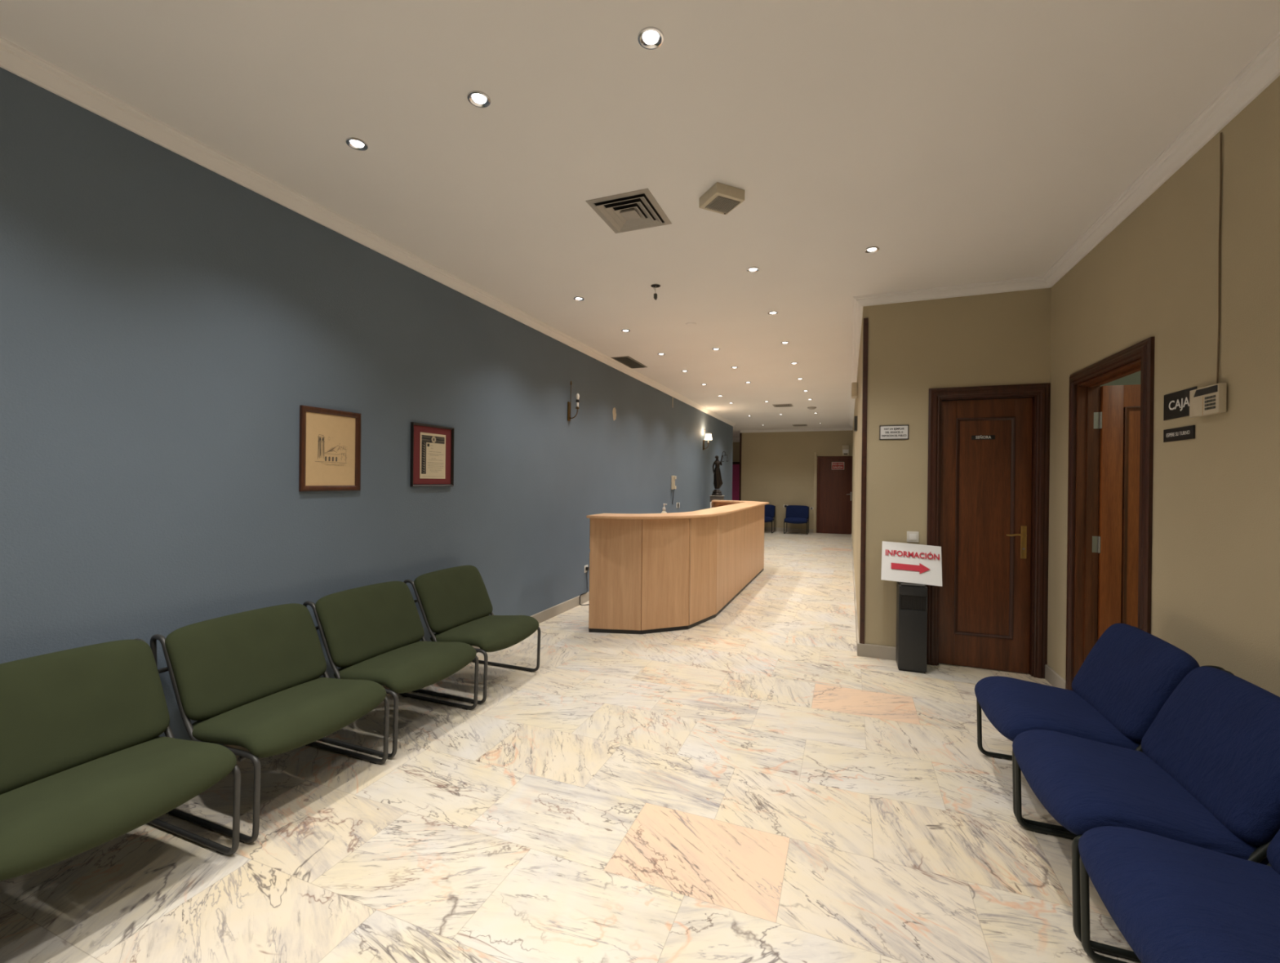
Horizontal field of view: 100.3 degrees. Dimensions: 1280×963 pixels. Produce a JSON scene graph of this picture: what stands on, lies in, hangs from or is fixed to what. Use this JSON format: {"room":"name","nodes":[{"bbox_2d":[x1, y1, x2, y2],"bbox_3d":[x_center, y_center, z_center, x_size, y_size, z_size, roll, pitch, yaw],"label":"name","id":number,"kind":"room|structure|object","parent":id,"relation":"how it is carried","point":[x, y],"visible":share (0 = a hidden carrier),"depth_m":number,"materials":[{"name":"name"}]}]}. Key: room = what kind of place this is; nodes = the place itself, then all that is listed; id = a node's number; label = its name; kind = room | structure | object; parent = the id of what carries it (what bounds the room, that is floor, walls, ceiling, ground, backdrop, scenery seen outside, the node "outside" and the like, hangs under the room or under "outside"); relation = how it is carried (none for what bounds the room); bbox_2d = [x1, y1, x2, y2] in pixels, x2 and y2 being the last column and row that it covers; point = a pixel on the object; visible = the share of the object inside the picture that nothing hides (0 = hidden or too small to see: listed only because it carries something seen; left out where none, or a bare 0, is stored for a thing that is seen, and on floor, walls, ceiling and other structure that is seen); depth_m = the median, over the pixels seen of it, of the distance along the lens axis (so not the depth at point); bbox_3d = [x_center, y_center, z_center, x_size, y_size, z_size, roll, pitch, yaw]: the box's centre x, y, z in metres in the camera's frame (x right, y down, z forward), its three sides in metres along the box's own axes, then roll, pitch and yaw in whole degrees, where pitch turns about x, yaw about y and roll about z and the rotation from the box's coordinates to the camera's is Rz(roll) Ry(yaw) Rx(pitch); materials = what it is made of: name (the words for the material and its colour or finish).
{"room":"public hall","nodes":[
{"label":"public hall","id":0,"kind":"room"},
{"bbox_2d":[0,66,733,745],"bbox_3d":[-0.613,-0.062,6.126,0.160,2.812,15.770,1,0,21],"label":"wall","id":1,"kind":"structure","parent":0,"point":[167,323],"depth_m":2.54,"materials":[{"name":"blue paint"}]},
{"bbox_2d":[298,404,360,491],"bbox_3d":[-1.732,-0.175,3.002,0.021,0.457,0.369,1,0,21],"label":"framed drawing","id":2,"kind":"object","parent":1,"relation":"attached to","point":[330,440],"visible":1,"depth_m":2.99,"materials":[{"name":"beige paper"}]},
{"bbox_2d":[0,36,736,426],"bbox_3d":[-0.487,-1.437,6.081,0.078,0.061,15.770,1,0,21],"label":"trim","id":3,"kind":"structure","parent":1,"relation":"attached to","point":[15,59],"depth_m":2.52,"materials":[{"name":"white paint"}]},
{"bbox_2d":[222,591,589,761],"bbox_3d":[-0.547,1.294,6.097,0.014,0.100,15.770,1,0,21],"label":"baseboard","id":4,"kind":"structure","parent":1,"relation":"attached to","point":[544,615],"depth_m":5.33,"materials":[{"name":"stone"}]},
{"bbox_2d":[409,422,453,486],"bbox_3d":[-1.445,-0.180,3.736,0.021,0.430,0.400,1,0,21],"label":"framed certificate","id":5,"kind":"object","parent":1,"relation":"attached to","point":[432,446],"visible":1,"depth_m":3.72,"materials":[{"name":"black paint"}]},
{"bbox_2d":[421,435,444,474],"bbox_3d":[-1.448,-0.185,3.739,0.001,0.266,0.221,1,0,21],"label":"print","id":6,"kind":"object","parent":5,"relation":"attached to","point":[433,446],"depth_m":3.74,"materials":[{"name":"beige paper"}]},
{"bbox_2d":[567,381,579,421],"bbox_3d":[-0.683,-0.836,5.523,0.130,0.420,0.048,1,0,21],"label":"wall lamp","id":7,"kind":"object","parent":1,"relation":"attached to","point":[577,396],"visible":1,"depth_m":5.52,"materials":[{"name":"gold metal"}]},
{"bbox_2d":[612,407,616,420],"bbox_3d":[-0.317,-0.840,6.638,0.002,0.171,0.115,1,0,21],"label":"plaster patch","id":8,"kind":"object","parent":1,"relation":"attached to","point":[614,411],"visible":1,"depth_m":6.63,"materials":[{"name":"beige paint"}]},
{"bbox_2d":[671,475,676,501],"bbox_3d":[0.561,0.141,8.829,0.068,0.478,0.100,1,0,21],"label":"wall phone","id":9,"kind":"object","parent":1,"relation":"attached to","point":[673,477],"visible":1,"depth_m":8.80,"materials":[{"name":"beige plastic"}]},
{"bbox_2d":[702,429,711,450],"bbox_3d":[1.350,-0.837,10.660,0.186,0.420,0.156,1,0,21],"label":"wall lamp","id":10,"kind":"object","parent":1,"relation":"attached to","point":[708,436],"visible":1,"depth_m":10.62,"materials":[{"name":"gold metal"}]},
{"bbox_2d":[0,530,1141,962],"bbox_3d":[1.477,1.424,7.685,11.200,0.120,20.600,1,0,21],"label":"floor","id":11,"kind":"structure","parent":0,"point":[742,784],"depth_m":2.05,"materials":[{"name":"stone"}]},
{"bbox_2d":[0,638,240,881],"bbox_3d":[-1.828,0.969,1.735,0.677,0.735,0.616,1,0,21],"label":"lounge chair","id":12,"kind":"object","parent":11,"relation":"on","point":[85,765],"visible":1,"depth_m":1.75,"materials":[{"name":"green fabric"}]},
{"bbox_2d":[150,603,389,844],"bbox_3d":[-1.588,0.971,2.352,0.677,0.735,0.616,1,0,21],"label":"lounge chair","id":13,"kind":"object","parent":11,"relation":"on","point":[251,680],"visible":0.95,"depth_m":2.26,"materials":[{"name":"green fabric"}]},
{"bbox_2d":[302,581,478,759],"bbox_3d":[-1.351,0.973,2.961,0.677,0.735,0.616,1,0,22],"label":"lounge chair","id":14,"kind":"object","parent":11,"relation":"on","point":[373,633],"visible":0.91,"depth_m":2.88,"materials":[{"name":"green fabric"}]},
{"bbox_2d":[403,565,540,704],"bbox_3d":[-1.104,0.974,3.593,0.677,0.735,0.616,1,0,21],"label":"lounge chair","id":15,"kind":"object","parent":11,"relation":"on","point":[455,603],"visible":0.89,"depth_m":3.50,"materials":[{"name":"green fabric"}]},
{"bbox_2d":[579,567,589,605],"bbox_3d":[-0.383,1.152,6.028,0.725,0.392,0.164,1,0,-38],"label":"cable","id":16,"kind":"object","parent":11,"relation":"on","point":[587,569],"visible":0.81,"depth_m":5.93,"materials":[{"name":"plastic"}]},
{"bbox_2d":[586,500,768,634],"bbox_3d":[0.843,0.835,6.719,1.028,1.047,4.691,1,0,21],"label":"reception desk","id":17,"kind":"object","parent":11,"relation":"on","point":[650,573],"visible":1,"depth_m":4.83,"materials":[{"name":"brown wood"}]},
{"bbox_2d":[661,503,666,513],"bbox_3d":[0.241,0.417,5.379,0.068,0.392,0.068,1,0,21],"label":"dispenser bottle","id":18,"kind":"object","parent":17,"relation":"on","point":[664,504],"visible":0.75,"depth_m":5.37,"materials":[{"name":"beige plastic"}]},
{"bbox_2d":[586,500,768,519],"bbox_3d":[0.849,0.324,6.718,1.028,0.025,4.691,1,0,21],"label":"countertop","id":19,"kind":"structure","parent":17,"relation":"on","point":[742,505],"depth_m":5.10,"materials":[{"name":"brown wood"}]},
{"bbox_2d":[709,495,724,502],"bbox_3d":[1.532,0.819,10.670,0.260,1.082,0.260,1,0,21],"label":"pedestal","id":20,"kind":"object","parent":11,"relation":"on","point":[712,497],"visible":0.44,"depth_m":10.57,"materials":[{"name":"grey stone"}]},
{"bbox_2d":[711,451,728,495],"bbox_3d":[1.598,-0.160,10.662,0.327,0.875,0.214,1,0,7],"label":"bronze statue","id":21,"kind":"object","parent":20,"relation":"on","point":[717,482],"visible":1,"depth_m":10.62,"materials":[{"name":"brown metal"}]},
{"bbox_2d":[764,504,775,533],"bbox_3d":[3.340,1.005,14.541,0.594,0.738,0.690,1,0,21],"label":"lounge chair","id":22,"kind":"object","parent":11,"relation":"on","point":[770,510],"visible":0.41,"depth_m":14.58,"materials":[{"name":"blue fabric"}]},
{"bbox_2d":[783,505,808,534],"bbox_3d":[4.169,1.014,14.218,0.594,0.738,0.690,1,0,21],"label":"lounge chair","id":23,"kind":"object","parent":11,"relation":"on","point":[795,514],"visible":1,"depth_m":14.29,"materials":[{"name":"blue fabric"}]},
{"bbox_2d":[895,582,927,674],"bbox_3d":[2.001,1.061,3.939,0.186,0.630,0.200,1,0,21],"label":"waste bin","id":24,"kind":"object","parent":11,"relation":"on","point":[911,649],"visible":0.87,"depth_m":3.85,"materials":[{"name":"grey metal"}]},
{"bbox_2d":[880,541,942,586],"bbox_3d":[2.014,0.606,3.966,0.413,0.289,0.161,1,0,21],"label":"paper sign","id":25,"kind":"object","parent":24,"relation":"on","point":[913,563],"visible":1,"depth_m":3.96,"materials":[{"name":"white paper"}]},
{"bbox_2d":[899,582,925,587],"bbox_3d":[2.003,0.753,3.935,0.160,0.014,0.184,1,0,21],"label":"tray","id":26,"kind":"object","parent":24,"relation":"on","point":[902,584],"depth_m":3.86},
{"bbox_2d":[974,623,1224,833],"bbox_3d":[1.893,1.008,2.314,0.690,0.738,0.594,1,0,20],"label":"lounge chair","id":27,"kind":"object","parent":11,"relation":"on","point":[1130,673],"visible":0.78,"depth_m":2.20,"materials":[{"name":"blue fabric"}]},
{"bbox_2d":[1012,666,1279,962],"bbox_3d":[1.677,1.007,1.740,0.690,0.738,0.594,1,0,21],"label":"lounge chair","id":28,"kind":"object","parent":11,"relation":"on","point":[1206,775],"visible":0.87,"depth_m":1.64,"materials":[{"name":"blue fabric"}]},
{"bbox_2d":[1078,826,1279,962],"bbox_3d":[1.458,1.005,1.157,0.690,0.738,0.594,1,0,21],"label":"lounge chair","id":29,"kind":"object","parent":11,"relation":"on","point":[1171,901],"visible":1,"depth_m":1.24,"materials":[{"name":"blue fabric"}]},
{"bbox_2d":[0,0,1279,437],"bbox_3d":[1.509,-1.495,7.680,11.200,0.106,20.600,1,0,21],"label":"ceiling","id":30,"kind":"structure","parent":0,"point":[966,142],"depth_m":2.21,"materials":[{"name":"white paint"}]},
{"bbox_2d":[345,137,368,151],"bbox_3d":[-1.230,-1.466,2.321,0.087,0.006,0.087,1,0,21],"label":"recessed light","id":31,"kind":"object","parent":30,"relation":"in","point":[357,144],"visible":1,"depth_m":2.32,"materials":[{"name":"silver metal"}]},
{"bbox_2d":[466,90,490,107],"bbox_3d":[-0.614,-1.459,2.038,0.087,0.006,0.087,1,0,21],"label":"recessed light","id":32,"kind":"object","parent":30,"relation":"in","point":[479,99],"visible":1,"depth_m":2.04,"materials":[{"name":"silver metal"}]},
{"bbox_2d":[573,296,584,301],"bbox_3d":[-0.489,-1.461,4.270,0.087,0.006,0.087,1,0,21],"label":"recessed light","id":33,"kind":"object","parent":30,"relation":"in","point":[577,298],"visible":1,"depth_m":4.26,"materials":[{"name":"white glass"}]},
{"bbox_2d":[621,328,630,332],"bbox_3d":[-0.138,-1.459,5.165,0.087,0.006,0.087,1,0,21],"label":"recessed light","id":34,"kind":"object","parent":30,"relation":"in","point":[624,330],"visible":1,"depth_m":5.16,"materials":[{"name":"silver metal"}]},
{"bbox_2d":[585,188,671,233],"bbox_3d":[-0.052,-1.446,2.891,0.345,0.022,0.385,1,0,21],"label":"ceiling vent","id":35,"kind":"object","parent":30,"relation":"in","point":[636,210],"visible":1,"depth_m":2.86,"materials":[{"name":"white metal"}]},
{"bbox_2d":[611,355,647,368],"bbox_3d":[-0.123,-1.458,6.561,0.225,0.012,0.640,1,0,21],"label":"ceiling vent","id":36,"kind":"object","parent":30,"relation":"in","point":[627,361],"visible":1,"depth_m":6.51,"materials":[{"name":"grey metal"}]},
{"bbox_2d":[637,26,663,49],"bbox_3d":[0.035,-1.451,1.749,0.087,0.006,0.087,1,0,21],"label":"recessed light","id":37,"kind":"object","parent":30,"relation":"in","point":[650,37],"visible":1,"depth_m":1.75,"materials":[{"name":"silver metal"}]},
{"bbox_2d":[650,284,660,299],"bbox_3d":[0.116,-1.407,3.971,0.075,0.103,0.075,1,0,21],"label":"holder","id":38,"kind":"object","parent":30,"relation":"hanging from","point":[655,286],"visible":1,"depth_m":3.96,"materials":[{"name":"metal"}]},
{"bbox_2d":[698,182,744,214],"bbox_3d":[0.412,-1.423,2.695,0.166,0.058,0.166,1,0,-25],"label":"ceiling speaker","id":39,"kind":"object","parent":30,"relation":"attached to","point":[722,198],"visible":1,"depth_m":2.65,"materials":[{"name":"beige plastic"}]},
{"bbox_2d":[746,266,759,272],"bbox_3d":[0.772,-1.446,3.646,0.087,0.006,0.087,1,0,21],"label":"recessed light","id":40,"kind":"object","parent":30,"relation":"in","point":[752,269],"visible":1,"depth_m":3.64,"materials":[{"name":"silver metal"}]},
{"bbox_2d":[767,311,777,315],"bbox_3d":[1.139,-1.444,4.574,0.087,0.006,0.087,1,0,21],"label":"recessed light","id":41,"kind":"object","parent":30,"relation":"in","point":[771,313],"visible":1,"depth_m":4.57,"materials":[{"name":"silver metal"}]},
{"bbox_2d":[773,404,793,407],"bbox_3d":[2.701,-1.433,10.093,0.350,0.010,0.370,1,0,21],"label":"ceiling vent","id":42,"kind":"object","parent":30,"relation":"in","point":[775,405],"visible":1,"depth_m":10.06,"materials":[{"name":"white metal"}]},
{"bbox_2d":[791,424,807,426],"bbox_3d":[4.059,-1.424,13.550,0.350,0.010,0.370,1,0,21],"label":"ceiling vent","id":43,"kind":"object","parent":30,"relation":"in","point":[792,424],"visible":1,"depth_m":13.44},
{"bbox_2d":[807,406,816,409],"bbox_3d":[3.312,-1.412,10.283,0.170,0.040,0.170,1,0,21],"label":"smoke detector","id":44,"kind":"object","parent":30,"relation":"attached to","point":[809,407],"visible":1,"depth_m":10.23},
{"bbox_2d":[864,246,879,253],"bbox_3d":[1.440,-1.438,3.314,0.087,0.006,0.087,1,0,21],"label":"recessed light","id":45,"kind":"object","parent":30,"relation":"in","point":[872,249],"visible":1,"depth_m":3.31,"materials":[{"name":"silver metal"}]},
{"bbox_2d":[732,442,739,462],"bbox_3d":[2.192,-0.050,18.009,5.000,2.812,0.150,1,0,21],"label":"wall","id":46,"kind":"structure","parent":0,"point":[735,457],"depth_m":17.56,"materials":[{"name":"beige paint"}]},
{"bbox_2d":[732,462,739,500],"bbox_3d":[3.225,0.363,17.503,2.300,2.010,0.040,1,0,21],"label":"door","id":47,"kind":"structure","parent":46,"relation":"in","point":[735,465],"depth_m":17.52,"materials":[{"name":"paint"}]},
{"bbox_2d":[733,437,739,442],"bbox_3d":[2.600,-1.375,17.709,4.050,0.152,0.120,1,0,21],"label":"trim","id":48,"kind":"structure","parent":46,"relation":"attached to","point":[735,439],"depth_m":17.46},
{"bbox_2d":[741,430,853,533],"bbox_3d":[4.865,-0.015,14.487,4.260,2.812,0.150,1,0,21],"label":"wall","id":49,"kind":"structure","parent":0,"point":[777,468],"depth_m":14.75,"materials":[{"name":"beige paint"}]},
{"bbox_2d":[738,432,742,501],"bbox_3d":[2.855,-0.007,15.195,0.050,2.750,0.032,1,0,21],"label":"trim","id":50,"kind":"structure","parent":49,"relation":"attached to","point":[740,433],"depth_m":15.18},
{"bbox_2d":[764,527,813,533],"bbox_3d":[3.796,1.329,14.813,2.060,0.100,0.014,1,0,21],"label":"baseboard","id":51,"kind":"structure","parent":49,"relation":"attached to","point":[776,529],"depth_m":14.68,"materials":[{"name":"stone"}]},
{"bbox_2d":[740,427,853,432],"bbox_3d":[4.793,-1.391,14.397,4.160,0.061,0.078,1,0,21],"label":"trim","id":52,"kind":"structure","parent":49,"relation":"attached to","point":[843,428],"depth_m":14.58,"materials":[{"name":"white paint"}]},
{"bbox_2d":[813,452,816,533],"bbox_3d":[4.733,0.299,14.447,0.060,2.180,0.020,1,0,21],"label":"trim","id":53,"kind":"structure","parent":49,"relation":"attached to","point":[815,453],"depth_m":14.44,"materials":[{"name":"brown wood"}]},
{"bbox_2d":[816,456,852,534],"bbox_3d":[5.237,0.360,14.226,1.000,2.070,0.066,1,0,21],"label":"door","id":54,"kind":"structure","parent":49,"relation":"in","point":[834,486],"depth_m":14.27,"materials":[{"name":"wood"}]},
{"bbox_2d":[831,462,844,469],"bbox_3d":[5.277,-0.419,14.231,0.310,0.200,0.004,1,0,21],"label":"exit sign","id":55,"kind":"object","parent":54,"relation":"attached to","point":[835,465],"visible":1,"depth_m":14.23,"materials":[{"name":"red plastic"}]},
{"bbox_2d":[842,445,848,455],"bbox_3d":[5.450,-0.827,14.145,0.170,0.260,0.068,1,0,21],"label":"emergency light","id":56,"kind":"object","parent":49,"relation":"attached to","point":[845,448],"visible":1,"depth_m":14.12,"materials":[{"name":"beige plastic"}]},
{"bbox_2d":[851,315,862,630],"bbox_3d":[3.594,-0.020,8.790,0.120,2.812,9.611,1,0,21],"label":"wall","id":57,"kind":"structure","parent":0,"point":[856,451],"depth_m":5.71,"materials":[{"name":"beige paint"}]},
{"bbox_2d":[851,382,857,398],"bbox_3d":[2.574,-1.092,6.405,0.070,0.170,0.180,1,0,21],"label":"wall speaker","id":58,"kind":"object","parent":57,"relation":"attached to","point":[854,385],"visible":1,"depth_m":6.32,"materials":[{"name":"beige plastic"}]},
{"bbox_2d":[853,416,857,431],"bbox_3d":[2.586,-0.692,6.399,0.034,0.170,0.140,1,0,21],"label":"wall box","id":59,"kind":"object","parent":57,"relation":"attached to","point":[855,417],"visible":0.86,"depth_m":6.34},
{"bbox_2d":[850,536,896,661],"bbox_3d":[3.701,1.337,8.661,0.471,0.100,9.765,1,0,21],"label":"baseboard","id":60,"kind":"structure","parent":57,"relation":"attached to","point":[869,651],"depth_m":4.17,"materials":[{"name":"stone"}]},
{"bbox_2d":[858,287,1051,647],"bbox_3d":[2.336,-0.027,4.047,1.222,2.812,0.140,1,0,21],"label":"wall","id":61,"kind":"structure","parent":0,"point":[914,348],"depth_m":4.07,"materials":[{"name":"beige paint"}]},
{"bbox_2d":[859,317,868,644],"bbox_3d":[1.758,-0.005,4.191,0.035,2.555,0.012,1,0,21],"label":"trim","id":62,"kind":"structure","parent":61,"relation":"attached to","point":[865,320],"depth_m":4.18,"materials":[{"name":"brown wood"}]},
{"bbox_2d":[879,424,908,439],"bbox_3d":[1.958,-0.379,4.117,0.205,0.112,0.006,1,0,21],"label":"notice","id":63,"kind":"object","parent":61,"relation":"attached to","point":[886,432],"visible":1,"depth_m":4.12,"materials":[{"name":"white paper"}]},
{"bbox_2d":[906,531,919,542],"bbox_3d":[2.077,0.422,4.065,0.082,0.082,0.012,1,0,21],"label":"light switch","id":64,"kind":"object","parent":61,"relation":"attached to","point":[912,536],"visible":1,"depth_m":4.06,"materials":[{"name":"white plastic"}]},
{"bbox_2d":[926,382,1050,679],"bbox_3d":[2.543,0.343,3.951,0.757,2.078,0.166,1,0,21],"label":"door","id":65,"kind":"structure","parent":61,"relation":"in","point":[988,500],"depth_m":3.92,"materials":[{"name":"brown wood"}]},
{"bbox_2d":[971,435,995,439],"bbox_3d":[2.533,-0.326,3.940,0.150,0.033,0.004,1,0,21],"label":"door sign","id":66,"kind":"object","parent":65,"relation":"attached to","point":[977,437],"visible":1,"depth_m":3.94,"materials":[{"name":"black plastic"}]},
{"bbox_2d":[1100,370,1140,386],"bbox_3d":[3.675,-0.009,2.324,2.240,2.812,4.200,1,0,21],"label":"wall","id":67,"kind":"structure","parent":0,"point":[1135,378],"depth_m":4.35,"materials":[{"name":"grey paint"}]},
{"bbox_2d":[1047,75,1279,697],"bbox_3d":[1.728,-0.028,0.544,0.110,2.812,7.071,1,0,21],"label":"wall","id":68,"kind":"structure","parent":0,"point":[1215,597],"depth_m":2.15,"materials":[{"name":"beige paint"}]},
{"bbox_2d":[1044,664,1065,688],"bbox_3d":[1.634,1.327,0.512,0.014,0.100,6.949,1,0,21],"label":"baseboard","id":69,"kind":"structure","parent":68,"relation":"attached to","point":[1051,677],"depth_m":3.60,"materials":[{"name":"stone"}]},
{"bbox_2d":[849,31,1279,426],"bbox_3d":[2.837,-1.399,5.283,1.383,0.061,16.701,1,0,21],"label":"trim","id":70,"kind":"structure","parent":68,"relation":"attached to","point":[1264,68],"depth_m":2.59,"materials":[{"name":"white paint"}]},
{"bbox_2d":[1065,336,1155,690],"bbox_3d":[2.966,0.357,2.800,0.900,2.063,0.948,1,0,21],"label":"door","id":71,"kind":"structure","parent":68,"relation":"in","point":[1111,427],"depth_m":3.24,"materials":[{"name":"brown wood"}]},
{"bbox_2d":[1163,425,1195,442],"bbox_3d":[2.333,-0.206,2.314,0.006,0.056,0.222,1,0,20],"label":"wall sign","id":72,"kind":"object","parent":68,"relation":"attached to","point":[1185,433],"visible":1,"depth_m":2.31,"materials":[{"name":"black plastic"}]},
{"bbox_2d":[1163,386,1196,420],"bbox_3d":[2.334,-0.334,2.311,0.005,0.115,0.235,1,0,21],"label":"wall sign","id":73,"kind":"object","parent":68,"relation":"attached to","point":[1176,404],"visible":0.91,"depth_m":2.32,"materials":[{"name":"black plastic"}]},
{"bbox_2d":[1189,382,1226,417],"bbox_3d":[2.242,-0.319,2.111,0.027,0.112,0.182,1,0,21],"label":"alarm keypad","id":74,"kind":"object","parent":68,"relation":"attached to","point":[1211,399],"visible":1,"depth_m":2.08,"materials":[{"name":"beige plastic"}]},
{"bbox_2d":[1216,132,1222,383],"bbox_3d":[2.248,-0.862,2.072,0.008,0.982,0.009,1,0,21],"label":"cable","id":75,"kind":"object","parent":68,"relation":"attached to","point":[1220,133],"visible":0.88,"depth_m":2.07,"materials":[{"name":"brown metal"}]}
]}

